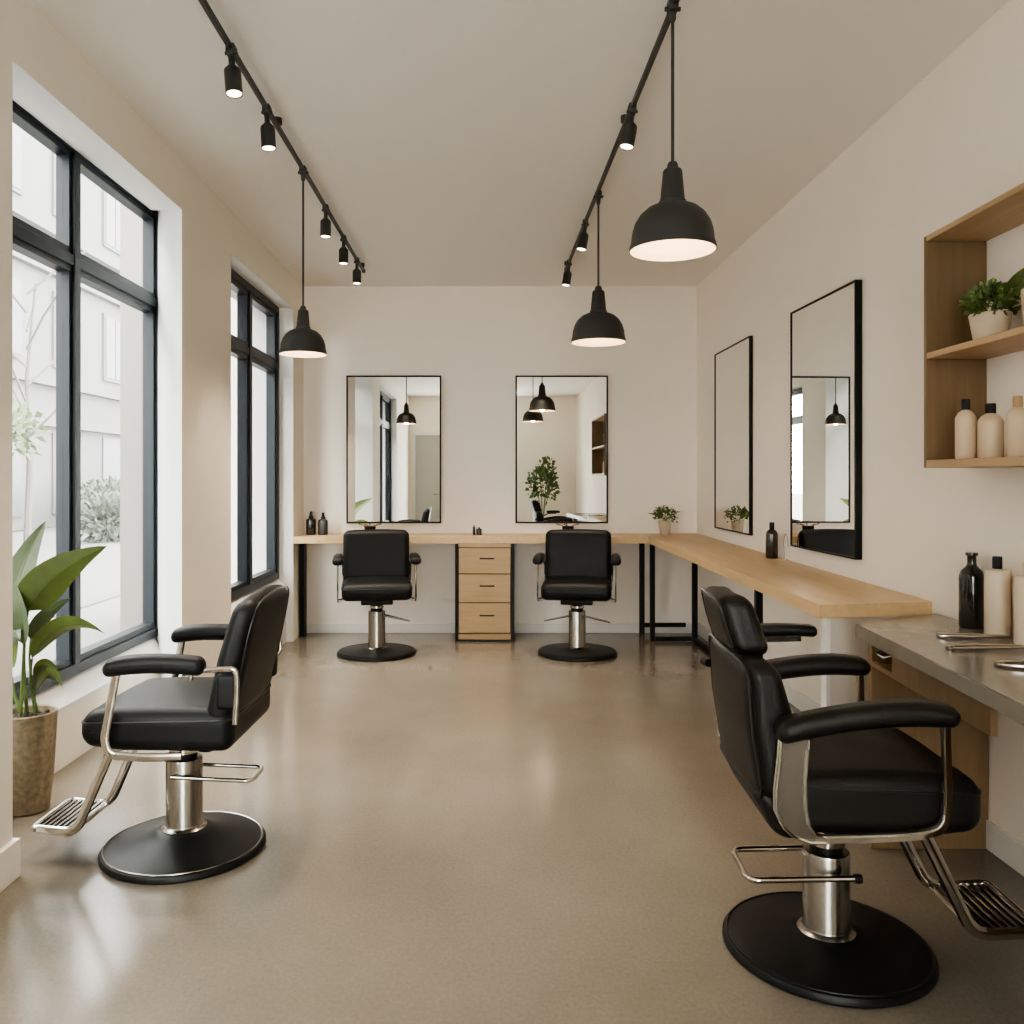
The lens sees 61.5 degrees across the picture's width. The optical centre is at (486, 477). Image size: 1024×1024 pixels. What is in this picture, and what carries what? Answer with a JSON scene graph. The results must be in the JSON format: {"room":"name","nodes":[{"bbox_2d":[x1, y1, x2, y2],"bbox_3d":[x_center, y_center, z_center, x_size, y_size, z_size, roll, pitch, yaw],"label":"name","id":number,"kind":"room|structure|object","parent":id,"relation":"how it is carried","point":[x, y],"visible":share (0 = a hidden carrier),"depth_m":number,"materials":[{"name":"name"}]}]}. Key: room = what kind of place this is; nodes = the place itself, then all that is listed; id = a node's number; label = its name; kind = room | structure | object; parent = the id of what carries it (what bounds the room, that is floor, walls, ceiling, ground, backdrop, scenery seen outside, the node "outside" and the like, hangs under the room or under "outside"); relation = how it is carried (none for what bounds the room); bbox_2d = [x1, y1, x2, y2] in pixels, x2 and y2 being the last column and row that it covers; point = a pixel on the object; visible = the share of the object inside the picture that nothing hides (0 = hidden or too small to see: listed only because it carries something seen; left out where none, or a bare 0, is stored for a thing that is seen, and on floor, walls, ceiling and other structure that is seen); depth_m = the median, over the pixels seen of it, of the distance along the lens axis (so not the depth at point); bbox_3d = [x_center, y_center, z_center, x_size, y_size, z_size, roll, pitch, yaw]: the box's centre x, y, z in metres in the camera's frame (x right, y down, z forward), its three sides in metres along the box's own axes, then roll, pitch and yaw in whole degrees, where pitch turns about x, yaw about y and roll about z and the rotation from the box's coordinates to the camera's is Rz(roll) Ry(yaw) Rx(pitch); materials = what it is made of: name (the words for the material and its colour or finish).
{"room":"salon","nodes":[
{"label":"salon","id":0,"kind":"room"},
{"bbox_2d":[0,0,303,848],"bbox_3d":[-1.870,-0.211,2.400,0.540,3.123,10.200,0,0,0],"label":"wall","id":1,"kind":"structure","parent":0,"point":[200,239],"depth_m":4.70,"materials":[{"name":"beige paint"}]},
{"bbox_2d":[0,838,20,891],"bbox_3d":[-1.601,1.285,2.510,0.038,0.130,0.820,0,0,0],"label":"baseboard","id":2,"kind":"structure","parent":1,"relation":"attached to","point":[10,854],"depth_m":2.86,"materials":[{"name":"beige paint"}]},
{"bbox_2d":[13,101,157,704],"bbox_3d":[-2.078,-0.347,4.130,0.096,2.645,2.460,0,0,0],"label":"window","id":3,"kind":"structure","parent":1,"relation":"in","point":[62,254],"depth_m":4.25,"materials":[{"name":"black metal"}]},
{"bbox_2d":[13,638,159,713],"bbox_3d":[-2.017,1.030,4.100,0.090,0.115,2.400,0,0,0],"label":"trim","id":4,"kind":"structure","parent":1,"relation":"attached to","point":[76,689],"depth_m":4.25,"materials":[{"name":"white paint"}]},
{"bbox_2d":[231,268,278,600],"bbox_3d":[-1.752,-0.287,6.217,0.096,2.225,1.682,0,0,0],"label":"window","id":5,"kind":"structure","parent":1,"relation":"in","point":[247,356],"depth_m":6.19,"materials":[{"name":"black metal"}]},
{"bbox_2d":[231,579,286,614],"bbox_3d":[-1.693,0.865,6.237,0.086,0.090,1.723,0,0,0],"label":"trim","id":6,"kind":"structure","parent":1,"relation":"attached to","point":[236,602],"depth_m":6.09,"materials":[{"name":"white paint"}]},
{"bbox_2d":[304,286,696,622],"bbox_3d":[-0.085,-0.162,7.560,4.030,3.023,0.120,0,0,0],"label":"wall","id":7,"kind":"structure","parent":0,"point":[477,338],"depth_m":7.50,"materials":[{"name":"white paint"}]},
{"bbox_2d":[346,375,440,522],"bbox_3d":[-0.811,-0.248,7.485,0.825,1.285,0.028,0,0,0],"label":"wall mirror","id":8,"kind":"object","parent":7,"relation":"attached to","point":[393,422],"visible":1,"depth_m":7.48,"materials":[{"name":"black metal"}]},
{"bbox_2d":[307,623,691,632],"bbox_3d":[0.115,1.308,7.493,3.430,0.085,0.014,0,0,0],"label":"baseboard","id":9,"kind":"structure","parent":7,"relation":"attached to","point":[311,627],"depth_m":7.49,"materials":[{"name":"white paint"}]},
{"bbox_2d":[515,375,607,522],"bbox_3d":[0.649,-0.248,7.485,0.805,1.285,0.028,0,0,0],"label":"wall mirror","id":10,"kind":"object","parent":7,"relation":"attached to","point":[561,421],"visible":1,"depth_m":7.48,"materials":[{"name":"black metal"}]},
{"bbox_2d":[0,633,1023,1023],"bbox_3d":[-0.115,1.410,2.400,4.090,0.120,10.400,0,0,0],"label":"floor","id":11,"kind":"structure","parent":0,"point":[456,832],"depth_m":2.94,"materials":[{"name":"concrete"}]},
{"bbox_2d":[13,521,106,816],"bbox_3d":[-1.787,0.764,3.502,0.445,1.173,0.276,0,0,-23],"label":"potted plant","id":12,"kind":"object","parent":11,"relation":"on","point":[39,587],"visible":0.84,"depth_m":3.46,"materials":[{"name":"green plant"}]},
{"bbox_2d":[31,584,289,884],"bbox_3d":[-1.179,0.873,3.136,0.844,0.955,0.664,0,0,1],"label":"barber chair","id":13,"kind":"object","parent":11,"relation":"on","point":[183,717],"visible":1,"depth_m":2.99,"materials":[{"name":"black leather"}]},
{"bbox_2d":[33,803,97,831],"bbox_3d":[-1.515,1.238,3.142,0.147,0.004,0.254,0,0,1],"label":"footrest","id":14,"kind":"object","parent":13,"relation":"on","point":[61,818],"depth_m":3.09,"materials":[{"name":"grey metal"}]},
{"bbox_2d":[332,529,420,661],"bbox_3d":[-0.849,0.879,6.601,0.677,0.942,0.622,0,0,-8],"label":"barber chair","id":15,"kind":"object","parent":11,"relation":"on","point":[376,565],"visible":1,"depth_m":6.59,"materials":[{"name":"black leather"}]},
{"bbox_2d":[455,543,513,641],"bbox_3d":[-0.018,0.946,7.255,0.488,0.808,0.410,0,0,0],"label":"base cabinet","id":16,"kind":"object","parent":11,"relation":"on","point":[484,572],"visible":0.97,"depth_m":7.08,"materials":[{"name":"brown wood"}]},
{"bbox_2d":[533,529,620,661],"bbox_3d":[0.689,0.879,6.602,0.677,0.942,0.622,0,0,8],"label":"barber chair","id":17,"kind":"object","parent":11,"relation":"on","point":[579,564],"visible":1,"depth_m":6.58,"materials":[{"name":"black leather"}]},
{"bbox_2d":[293,533,931,706],"bbox_3d":[0.114,0.916,5.471,3.428,0.868,4.053,0,0,0],"label":"countertop","id":18,"kind":"structure","parent":11,"relation":"on","point":[841,603],"depth_m":4.56,"materials":[{"name":"brown wood"}]},
{"bbox_2d":[306,511,315,534],"bbox_3d":[-1.498,0.383,7.320,0.084,0.200,0.084,0,0,0],"label":"bottle","id":19,"kind":"object","parent":18,"relation":"on","point":[310,522],"visible":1,"depth_m":7.29,"materials":[{"name":"black glass"}]},
{"bbox_2d":[318,512,327,534],"bbox_3d":[-1.396,0.388,7.320,0.084,0.190,0.084,0,0,0],"label":"bottle","id":20,"kind":"object","parent":18,"relation":"on","point":[322,523],"visible":1,"depth_m":7.29,"materials":[{"name":"grey plastic"}]},
{"bbox_2d":[358,523,381,528],"bbox_3d":[-0.997,0.434,7.321,0.198,0.098,0.107,0,0,0],"label":"bowl","id":21,"kind":"object","parent":18,"relation":"on","point":[366,526],"visible":0.39,"depth_m":7.30,"materials":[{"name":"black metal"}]},
{"bbox_2d":[476,527,481,534],"bbox_3d":[-0.068,0.451,7.290,0.048,0.065,0.048,0,0,0],"label":"jar","id":22,"kind":"object","parent":18,"relation":"on","point":[478,531],"visible":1,"depth_m":7.27,"materials":[{"name":"grey glass"}]},
{"bbox_2d":[556,523,578,528],"bbox_3d":[0.688,0.434,7.321,0.198,0.098,0.107,0,0,0],"label":"bowl","id":23,"kind":"object","parent":18,"relation":"on","point":[566,526],"visible":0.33,"depth_m":7.29,"materials":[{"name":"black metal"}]},
{"bbox_2d":[647,505,679,535],"bbox_3d":[1.506,0.355,7.262,0.237,0.258,0.248,0,0,35],"label":"potted plant","id":24,"kind":"object","parent":18,"relation":"on","point":[664,525],"visible":1,"depth_m":7.23,"materials":[{"name":"green plant"}]},
{"bbox_2d":[766,522,777,558],"bbox_3d":[1.762,0.385,5.320,0.074,0.222,0.074,0,0,0],"label":"bottle","id":25,"kind":"object","parent":18,"relation":"on","point":[771,534],"visible":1,"depth_m":5.29,"materials":[{"name":"brown glass"}]},
{"bbox_2d":[780,533,788,560],"bbox_3d":[1.790,0.414,5.155,0.044,0.166,0.094,0,0,0],"label":"wire stand","id":26,"kind":"object","parent":18,"relation":"on","point":[784,559],"visible":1,"depth_m":5.17,"materials":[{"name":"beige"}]},
{"bbox_2d":[700,586,1023,1008],"bbox_3d":[1.066,0.837,2.465,0.871,1.026,0.660,0,0,3],"label":"barber chair","id":27,"kind":"object","parent":11,"relation":"on","point":[827,779],"visible":1,"depth_m":2.31,"materials":[{"name":"black leather"}]},
{"bbox_2d":[939,887,1023,926],"bbox_3d":[1.406,1.226,2.447,0.167,0.004,0.264,0,0,3],"label":"footrest","id":28,"kind":"object","parent":27,"relation":"on","point":[988,907],"depth_m":2.43,"materials":[{"name":"grey metal"}]},
{"bbox_2d":[855,613,1023,848],"bbox_3d":[1.539,0.950,2.474,0.578,0.800,2.048,0,0,0],"label":"desk","id":29,"kind":"object","parent":11,"relation":"on","point":[906,657],"visible":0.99,"depth_m":2.91,"materials":[{"name":"brown wood"}]},
{"bbox_2d":[958,552,983,628],"bbox_3d":[1.784,0.412,3.165,0.086,0.275,0.086,0,0,0],"label":"bottle","id":30,"kind":"object","parent":29,"relation":"on","point":[971,577],"visible":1,"depth_m":3.13,"materials":[{"name":"black glass"}]},
{"bbox_2d":[936,633,1012,638],"bbox_3d":[1.670,0.541,2.943,0.252,0.016,0.046,0,0,6],"label":"tongs","id":31,"kind":"object","parent":29,"relation":"on","point":[938,635],"visible":0.95,"depth_m":2.93,"materials":[{"name":"silver metal"}]},
{"bbox_2d":[945,644,1023,650],"bbox_3d":[1.612,0.541,2.752,0.297,0.016,0.050,0,0,-3],"label":"tongs","id":32,"kind":"object","parent":29,"relation":"on","point":[953,647],"visible":1,"depth_m":2.73,"materials":[{"name":"silver metal"}]},
{"bbox_2d":[984,556,1010,635],"bbox_3d":[1.786,0.412,3.010,0.082,0.275,0.082,0,0,0],"label":"bottle","id":33,"kind":"object","parent":29,"relation":"on","point":[997,580],"visible":0.91,"depth_m":2.98,"materials":[{"name":"beige plastic"}]},
{"bbox_2d":[994,660,1023,668],"bbox_3d":[1.583,0.541,2.488,0.217,0.016,0.090,0,0,7],"label":"tongs","id":34,"kind":"object","parent":29,"relation":"on","point":[1018,664],"visible":1,"depth_m":2.49,"materials":[{"name":"silver metal"}]},
{"bbox_2d":[1013,562,1023,644],"bbox_3d":[1.786,0.414,2.840,0.082,0.270,0.082,0,0,0],"label":"bottle","id":35,"kind":"object","parent":29,"relation":"on","point":[1018,581],"visible":0.96,"depth_m":2.83,"materials":[{"name":"beige plastic"}]},
{"bbox_2d":[30,0,1008,285],"bbox_3d":[-0.115,-1.733,2.400,4.090,0.120,10.400,0,0,0],"label":"ceiling","id":36,"kind":"structure","parent":0,"point":[448,142],"depth_m":3.86,"materials":[{"name":"white paint"}]},
{"bbox_2d":[198,0,364,272],"bbox_3d":[-0.975,-1.647,4.005,0.044,0.051,5.610,0,0,0],"label":"ceiling track","id":37,"kind":"object","parent":36,"relation":"attached to","point":[277,121],"visible":0.97,"depth_m":3.89,"materials":[{"name":"grey metal"}]},
{"bbox_2d":[224,42,242,98],"bbox_3d":[-0.964,-1.551,3.269,0.073,0.198,0.073,0,0,0],"label":"track spotlight","id":38,"kind":"object","parent":37,"relation":"hanging from","point":[232,73],"visible":0.98,"depth_m":3.25,"materials":[{"name":"grey metal"}]},
{"bbox_2d":[260,103,275,151],"bbox_3d":[-0.968,-1.551,3.805,0.070,0.197,0.068,0,0,0],"label":"track spotlight","id":39,"kind":"object","parent":37,"relation":"hanging from","point":[267,130],"visible":0.97,"depth_m":3.78,"materials":[{"name":"grey metal"}]},
{"bbox_2d":[279,165,326,357],"bbox_3d":[-0.975,-1.153,4.560,0.250,0.995,0.250,0,0,0],"label":"pendant lamp","id":40,"kind":"object","parent":37,"relation":"hanging from","point":[302,341],"visible":0.99,"depth_m":4.52,"materials":[{"name":"grey metal"}]},
{"bbox_2d":[320,204,330,238],"bbox_3d":[-0.975,-1.552,5.195,0.064,0.196,0.068,0,0,0],"label":"track spotlight","id":41,"kind":"object","parent":37,"relation":"hanging from","point":[325,223],"visible":0.94,"depth_m":5.17,"materials":[{"name":"grey metal"}]},
{"bbox_2d":[339,235,347,264],"bbox_3d":[-0.975,-1.552,5.845,0.064,0.196,0.068,0,0,0],"label":"track spotlight","id":42,"kind":"object","parent":37,"relation":"hanging from","point":[343,251],"visible":0.94,"depth_m":5.82,"materials":[{"name":"grey metal"}]},
{"bbox_2d":[353,257,360,284],"bbox_3d":[-0.975,-1.552,6.445,0.064,0.196,0.068,0,0,0],"label":"track spotlight","id":43,"kind":"object","parent":37,"relation":"hanging from","point":[356,272],"visible":0.97,"depth_m":6.42,"materials":[{"name":"grey metal"}]},
{"bbox_2d":[564,0,679,271],"bbox_3d":[0.640,-1.647,3.980,0.046,0.051,5.560,0,0,0],"label":"ceiling track","id":44,"kind":"object","parent":36,"relation":"attached to","point":[624,118],"visible":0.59,"depth_m":3.76,"materials":[{"name":"grey metal"}]},
{"bbox_2d":[562,260,571,286],"bbox_3d":[0.605,-1.551,6.513,0.079,0.198,0.070,0,0,0],"label":"track spotlight","id":45,"kind":"object","parent":44,"relation":"hanging from","point":[567,274],"visible":0.94,"depth_m":6.49,"materials":[{"name":"grey metal"}]},
{"bbox_2d":[576,219,588,250],"bbox_3d":[0.611,-1.551,5.493,0.081,0.198,0.070,0,0,0],"label":"track spotlight","id":46,"kind":"object","parent":44,"relation":"hanging from","point":[582,242],"visible":0.97,"depth_m":5.47,"materials":[{"name":"grey metal"}]},
{"bbox_2d":[571,190,625,346],"bbox_3d":[0.641,-1.215,4.950,0.316,0.870,0.316,0,0,0],"label":"pendant lamp","id":47,"kind":"object","parent":44,"relation":"hanging from","point":[599,327],"visible":1,"depth_m":4.88,"materials":[{"name":"grey metal"}]},
{"bbox_2d":[619,102,637,150],"bbox_3d":[0.624,-1.551,3.793,0.081,0.198,0.070,0,0,0],"label":"track spotlight","id":48,"kind":"object","parent":44,"relation":"hanging from","point":[629,129],"visible":0.97,"depth_m":3.77,"materials":[{"name":"grey metal"}]},
{"bbox_2d":[629,0,716,261],"bbox_3d":[0.641,-1.218,2.970,0.298,0.865,0.298,0,0,0],"label":"pendant lamp","id":49,"kind":"object","parent":44,"relation":"hanging from","point":[674,228],"visible":1,"depth_m":2.93,"materials":[{"name":"grey metal"}]},
{"bbox_2d":[697,0,1023,842],"bbox_3d":[1.890,-0.162,2.400,0.120,3.023,10.200,0,0,0],"label":"wall","id":50,"kind":"structure","parent":0,"point":[953,144],"depth_m":3.85,"materials":[{"name":"white paint"}]},
{"bbox_2d":[714,336,752,534],"bbox_3d":[1.817,-0.292,6.370,0.025,1.375,0.910,0,0,0],"label":"wall mirror","id":51,"kind":"object","parent":50,"relation":"attached to","point":[733,365],"visible":1,"depth_m":6.29,"materials":[{"name":"black metal"}]},
{"bbox_2d":[790,280,861,559],"bbox_3d":[1.800,-0.284,4.610,0.036,1.365,0.840,0,0,-1],"label":"wall mirror","id":52,"kind":"object","parent":50,"relation":"attached to","point":[826,332],"visible":1,"depth_m":4.53,"materials":[{"name":"black metal"}]},
{"bbox_2d":[698,622,1023,875],"bbox_3d":[1.823,1.298,2.400,0.014,0.105,10.200,0,0,0],"label":"baseboard","id":53,"kind":"structure","parent":50,"relation":"attached to","point":[1003,845],"depth_m":3.08,"materials":[{"name":"white paint"}]},
{"bbox_2d":[924,182,1023,467],"bbox_3d":[1.718,-0.462,2.458,0.222,0.849,1.415,0,0,0],"label":"wall shelf","id":54,"kind":"object","parent":50,"relation":"attached to","point":[955,254],"visible":1,"depth_m":3.15,"materials":[{"name":"brown wood"}]},
{"bbox_2d":[955,399,976,458],"bbox_3d":[1.645,-0.168,2.955,0.066,0.205,0.066,0,0,0],"label":"bottle","id":55,"kind":"object","parent":54,"relation":"on","point":[965,420],"visible":0.94,"depth_m":2.93,"materials":[{"name":"beige plastic"}]},
{"bbox_2d":[957,268,1023,339],"bbox_3d":[1.720,-0.583,2.922,0.210,0.250,0.204,0,0,43],"label":"potted plant","id":56,"kind":"object","parent":54,"relation":"on","point":[983,322],"visible":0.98,"depth_m":2.88,"materials":[{"name":"green plant"}]},
{"bbox_2d":[977,403,1003,457],"bbox_3d":[1.695,-0.158,2.895,0.078,0.185,0.078,0,0,0],"label":"bottle","id":57,"kind":"object","parent":54,"relation":"on","point":[990,426],"visible":0.88,"depth_m":2.87,"materials":[{"name":"beige plastic"}]},
{"bbox_2d":[1006,396,1023,456],"bbox_3d":[1.722,-0.166,2.790,0.068,0.200,0.068,0,0,0],"label":"bottle","id":58,"kind":"object","parent":54,"relation":"on","point":[1014,417],"visible":0.89,"depth_m":2.77,"materials":[{"name":"beige plastic"}]},
{"bbox_2d":[1018,272,1023,325],"bbox_3d":[1.751,-0.571,2.703,0.150,0.227,0.136,0,0,35],"label":"potted plant","id":59,"kind":"object","parent":54,"relation":"on","point":[1021,282],"visible":0.94,"depth_m":2.71,"materials":[{"name":"green plant"}]},
{"label":"outside","id":60,"kind":"structure","parent":0,"visible":0},
{"bbox_2d":[13,526,119,676],"bbox_3d":[-41.075,1.435,30.000,77.850,0.130,180.000,0,0,0],"label":"ground","id":61,"kind":"structure","parent":60,"point":[101,576],"depth_m":10.66,"materials":[{"name":"white concrete"}]},
{"bbox_2d":[13,250,86,542],"bbox_3d":[-7.636,-1.237,13.988,1.703,5.219,2.137,0,0,17],"label":"street tree","id":62,"kind":"object","parent":61,"relation":"on","point":[24,409],"visible":0.62,"depth_m":14.14,"materials":[{"name":"grey plant"}]},
{"bbox_2d":[13,123,119,530],"bbox_3d":[-12.490,-4.650,27.500,1.420,12.000,75.000,0,0,0],"label":"building","id":63,"kind":"structure","parent":61,"relation":"on","point":[34,164],"depth_m":23.70,"materials":[{"name":"grey"}]},
{"bbox_2d":[28,590,119,623],"bbox_3d":[-4.330,1.360,20.000,0.180,0.020,80.000,0,0,0],"label":"trim","id":64,"kind":"structure","parent":61,"relation":"on","point":[103,598],"depth_m":9.55,"materials":[{"name":"grey stone"}]},
{"bbox_2d":[81,490,119,542],"bbox_3d":[-8.212,0.913,18.893,1.471,1.302,2.224,0,0,0],"label":"shrub","id":65,"kind":"object","parent":61,"relation":"on","point":[102,513],"visible":0.62,"depth_m":18.33,"materials":[{"name":"grey plant"}]},
{"bbox_2d":[81,474,119,528],"bbox_3d":[-10.636,0.737,24.470,2.035,1.700,5.261,0,0,0],"label":"shrub","id":66,"kind":"object","parent":61,"relation":"on","point":[109,487],"visible":0.15,"depth_m":23.76,"materials":[{"name":"grey plant"}]},
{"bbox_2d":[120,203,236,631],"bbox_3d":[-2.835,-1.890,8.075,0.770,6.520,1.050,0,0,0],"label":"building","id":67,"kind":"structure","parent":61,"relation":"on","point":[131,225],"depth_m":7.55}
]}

